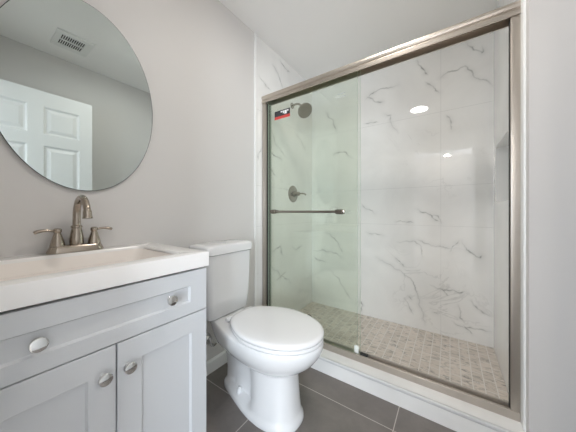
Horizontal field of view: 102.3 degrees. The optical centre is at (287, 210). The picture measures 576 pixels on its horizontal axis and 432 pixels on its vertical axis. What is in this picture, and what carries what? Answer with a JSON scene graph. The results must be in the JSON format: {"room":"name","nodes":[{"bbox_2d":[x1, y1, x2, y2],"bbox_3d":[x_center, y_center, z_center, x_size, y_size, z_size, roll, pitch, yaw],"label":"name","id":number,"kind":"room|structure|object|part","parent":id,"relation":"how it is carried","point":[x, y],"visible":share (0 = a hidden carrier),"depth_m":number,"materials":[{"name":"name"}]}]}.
{"room":"bathroom","nodes":[
{"label":"bathroom","id":0,"kind":"room"},
{"bbox_2d":[0,0,311,360],"bbox_3d":[-0.478,-0.185,1.630,0.120,2.440,2.435,0,0,35],"label":"wall","id":1,"kind":"structure","parent":0,"point":[193,183],"depth_m":1.42,"materials":[{"name":"white paint"}]},
{"bbox_2d":[0,0,152,190],"bbox_3d":[-0.853,-0.480,0.976,0.011,0.792,0.536,0,0,35],"label":"oval mirror","id":2,"kind":"object","parent":1,"relation":"attached to","point":[76,103],"visible":1,"depth_m":0.94,"materials":[{"name":"grey mirror"}]},
{"bbox_2d":[206,332,216,346],"bbox_3d":[-0.498,0.733,1.410,0.097,0.229,0.128,0,0,35],"label":"supply valve","id":3,"kind":"object","parent":1,"relation":"attached to","point":[209,341],"visible":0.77,"depth_m":1.43,"materials":[{"name":"silver metal"}]},
{"bbox_2d":[206,350,226,375],"bbox_3d":[-0.481,0.994,1.509,0.014,0.082,0.763,0,0,35],"label":"baseboard","id":4,"kind":"structure","parent":1,"relation":"attached to","point":[217,361],"depth_m":1.52,"materials":[{"name":"white paint"}]},
{"bbox_2d":[254,32,256,305],"bbox_3d":[-0.258,-0.185,1.831,0.010,2.440,0.017,0,0,35],"label":"trim","id":5,"kind":"structure","parent":1,"relation":"attached to","point":[255,33],"depth_m":1.83,"materials":[{"name":"white paint"}]},
{"bbox_2d":[288,186,305,201],"bbox_3d":[0.093,-0.167,2.252,0.103,0.164,0.170,0,0,35],"label":"shower mixer","id":6,"kind":"object","parent":1,"relation":"attached to","point":[293,194],"visible":1,"depth_m":2.25,"materials":[{"name":"silver metal"}]},
{"bbox_3d":[0.088,-0.167,2.253,0.064,0.060,0.060,0,0,35],"label":"handle","id":7,"kind":"part","parent":6,"relation":"part of","materials":[{"name":"silver metal"}]},
{"bbox_2d":[290,103,311,117],"bbox_3d":[0.115,-0.967,2.187,0.214,0.176,0.136,0,0,35],"label":"shower","id":8,"kind":"object","parent":1,"relation":"attached to","point":[305,109],"visible":1,"depth_m":2.16,"materials":[{"name":"silver metal"}]},
{"bbox_2d":[206,363,455,431],"bbox_3d":[0.039,1.060,0.781,1.940,0.050,1.635,0,0,35],"label":"floor","id":9,"kind":"structure","parent":0,"point":[330,404],"depth_m":1.20,"materials":[{"name":"tile"}]},
{"bbox_2d":[0,267,205,431],"bbox_3d":[-0.678,0.629,0.797,0.505,0.812,0.604,0,0,35],"label":"vanity cabinet","id":10,"kind":"object","parent":9,"relation":"on","point":[131,357],"visible":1,"depth_m":0.66,"materials":[{"name":"grey paint"}]},
{"bbox_3d":[-0.572,0.304,0.531,0.027,0.034,0.034,0,0,35],"label":"knob","id":11,"kind":"part","parent":10,"relation":"part of","materials":[{"name":"silver metal"}]},
{"bbox_3d":[-0.588,0.662,0.550,0.020,0.556,0.300,0,0,35],"label":"door","id":12,"kind":"part","parent":10,"relation":"part of","materials":[{"name":"grey paint"}]},
{"bbox_2d":[0,242,208,312],"bbox_3d":[-0.687,0.216,0.805,0.482,0.112,0.621,0,0,35],"label":"countertop","id":13,"kind":"structure","parent":10,"relation":"on","point":[34,279],"depth_m":0.75,"materials":[{"name":"white stone"}]},
{"bbox_2d":[33,195,112,253],"bbox_3d":[-0.823,0.049,0.928,0.196,0.222,0.192,0,0,-3],"label":"faucet","id":14,"kind":"object","parent":13,"relation":"on","point":[57,245],"visible":1,"depth_m":0.91,"materials":[{"name":"silver metal"}]},
{"bbox_3d":[-0.894,0.075,0.856,0.013,0.017,0.065,0,0,35],"label":"lever","id":15,"kind":"part","parent":14,"relation":"part of","materials":[{"name":"silver metal"}]},
{"bbox_3d":[-0.877,0.101,0.883,0.045,0.071,0.045,0,0,35],"label":"handle","id":16,"kind":"part","parent":14,"relation":"part of","materials":[{"name":"silver metal"}]},
{"bbox_3d":[-0.794,0.037,0.892,0.172,0.199,0.045,0,0,35],"label":"spout","id":17,"kind":"part","parent":14,"relation":"part of","materials":[{"name":"silver metal"}]},
{"bbox_3d":[-0.814,0.101,0.974,0.045,0.071,0.045,0,0,35],"label":"handle","id":18,"kind":"part","parent":14,"relation":"part of","materials":[{"name":"silver metal"}]},
{"bbox_3d":[-0.794,0.075,0.999,0.013,0.017,0.065,0,0,35],"label":"lever","id":19,"kind":"part","parent":14,"relation":"part of","materials":[{"name":"silver metal"}]},
{"bbox_3d":[-0.501,0.458,0.634,0.027,0.034,0.034,0,0,35],"label":"knob","id":20,"kind":"part","parent":10,"relation":"part of","materials":[{"name":"silver metal"}]},
{"bbox_3d":[-0.466,0.459,0.684,0.027,0.034,0.034,0,0,35],"label":"knob","id":21,"kind":"part","parent":10,"relation":"part of","materials":[{"name":"silver metal"}]},
{"bbox_3d":[-0.415,0.662,0.798,0.020,0.556,0.298,0,0,35],"label":"door","id":22,"kind":"part","parent":10,"relation":"part of","materials":[{"name":"grey paint"}]},
{"bbox_3d":[-0.394,0.302,0.786,0.027,0.034,0.034,0,0,35],"label":"knob","id":23,"kind":"part","parent":10,"relation":"part of","materials":[{"name":"silver metal"}]},
{"bbox_2d":[189,239,323,431],"bbox_3d":[-0.170,0.611,1.274,0.776,0.848,0.386,0,0,35],"label":"toilet","id":24,"kind":"object","parent":9,"relation":"on","point":[267,348],"visible":0.98,"depth_m":1.15,"materials":[{"name":"white ceramic"}]},
{"bbox_3d":[-0.406,0.221,1.439,0.201,0.056,0.356,0,0,35],"label":"tank lid","id":25,"kind":"part","parent":24,"relation":"part of","materials":[{"name":"white ceramic"}]},
{"bbox_3d":[-0.407,0.433,1.439,0.183,0.366,0.340,0,0,35],"label":"tank","id":26,"kind":"part","parent":24,"relation":"part of","materials":[{"name":"white ceramic"}]},
{"bbox_3d":[-0.158,0.827,1.265,0.743,0.417,0.386,0,0,35],"label":"bowl","id":27,"kind":"part","parent":24,"relation":"part of","materials":[{"name":"white ceramic"}]},
{"bbox_3d":[-0.063,0.585,1.199,0.514,0.026,0.386,0,0,35],"label":"lid","id":28,"kind":"part","parent":24,"relation":"part of","materials":[{"name":"white plastic"}]},
{"bbox_3d":[-0.062,0.609,1.198,0.508,0.018,0.384,0,0,35],"label":"seat","id":29,"kind":"part","parent":24,"relation":"part of","materials":[{"name":"white plastic"}]},
{"bbox_2d":[311,349,525,431],"bbox_3d":[0.417,0.987,1.471,1.530,0.096,0.200,0,0,35],"label":"shower curb","id":30,"kind":"object","parent":9,"relation":"on","point":[450,420],"visible":0.39,"depth_m":1.21,"materials":[{"name":"stone"}]},
{"bbox_2d":[261,0,520,421],"bbox_3d":[0.422,-0.001,1.475,1.524,1.880,0.118,0,0,35],"label":"shower door","id":31,"kind":"structure","parent":30,"relation":"on","point":[509,15],"depth_m":1.19,"materials":[{"name":"silver metal"}]},
{"bbox_3d":[0.343,0.005,1.496,0.066,0.033,0.063,0,0,35],"label":"towel bar post","id":32,"kind":"part","parent":31,"relation":"part of","materials":[{"name":"silver metal"}]},
{"bbox_3d":[0.161,0.004,1.692,0.736,1.818,0.006,0,0,35],"label":"glass panel","id":33,"kind":"part","parent":31,"relation":"part of","materials":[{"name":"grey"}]},
{"bbox_3d":[0.142,0.004,1.679,0.728,1.818,0.006,0,0,35],"label":"glass panel","id":34,"kind":"part","parent":31,"relation":"part of","materials":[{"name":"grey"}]},
{"bbox_2d":[219,0,497,79],"bbox_3d":[0.302,-1.430,1.158,1.940,0.050,2.555,0,0,35],"label":"ceiling","id":35,"kind":"structure","parent":0,"point":[314,37],"depth_m":1.73,"materials":[{"name":"white paint"}]},
{"bbox_2d":[312,32,493,347],"bbox_3d":[0.930,-0.185,2.205,1.530,2.440,0.120,0,0,35],"label":"wall","id":36,"kind":"structure","parent":0,"point":[427,120],"depth_m":2.02,"materials":[{"name":"tile"}]},
{"bbox_2d":[299,302,508,401],"bbox_3d":[0.678,1.045,1.844,1.530,0.060,0.760,0,0,35],"label":"floor","id":37,"kind":"structure","parent":0,"point":[474,366],"depth_m":1.71,"materials":[{"name":"tile"}]},
{"bbox_2d":[494,0,518,394],"bbox_3d":[1.387,-0.185,1.348,0.200,2.440,1.002,0,0,35],"label":"wall","id":38,"kind":"structure","parent":0,"point":[501,37],"depth_m":1.49,"materials":[{"name":"tile"}]},
{"bbox_2d":[521,0,525,430],"bbox_3d":[1.028,-0.233,1.016,0.008,2.345,0.062,0,0,35],"label":"trim","id":39,"kind":"structure","parent":38,"relation":"attached to","point":[523,2],"depth_m":0.99,"materials":[{"name":"white paint"}]},
{"bbox_2d":[526,0,575,431],"bbox_3d":[1.121,-0.185,0.890,0.290,2.440,0.053,0,0,35],"label":"wall","id":40,"kind":"structure","parent":0,"point":[550,24],"depth_m":0.92,"materials":[{"name":"white paint"}]},
{"bbox_2d":[318,355,512,431],"bbox_3d":[0.367,0.946,1.390,1.516,0.019,0.018,0,0,35],"label":"trim","id":41,"kind":"structure","parent":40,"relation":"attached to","point":[485,423],"depth_m":1.17,"materials":[{"name":"white tile"}]}
]}

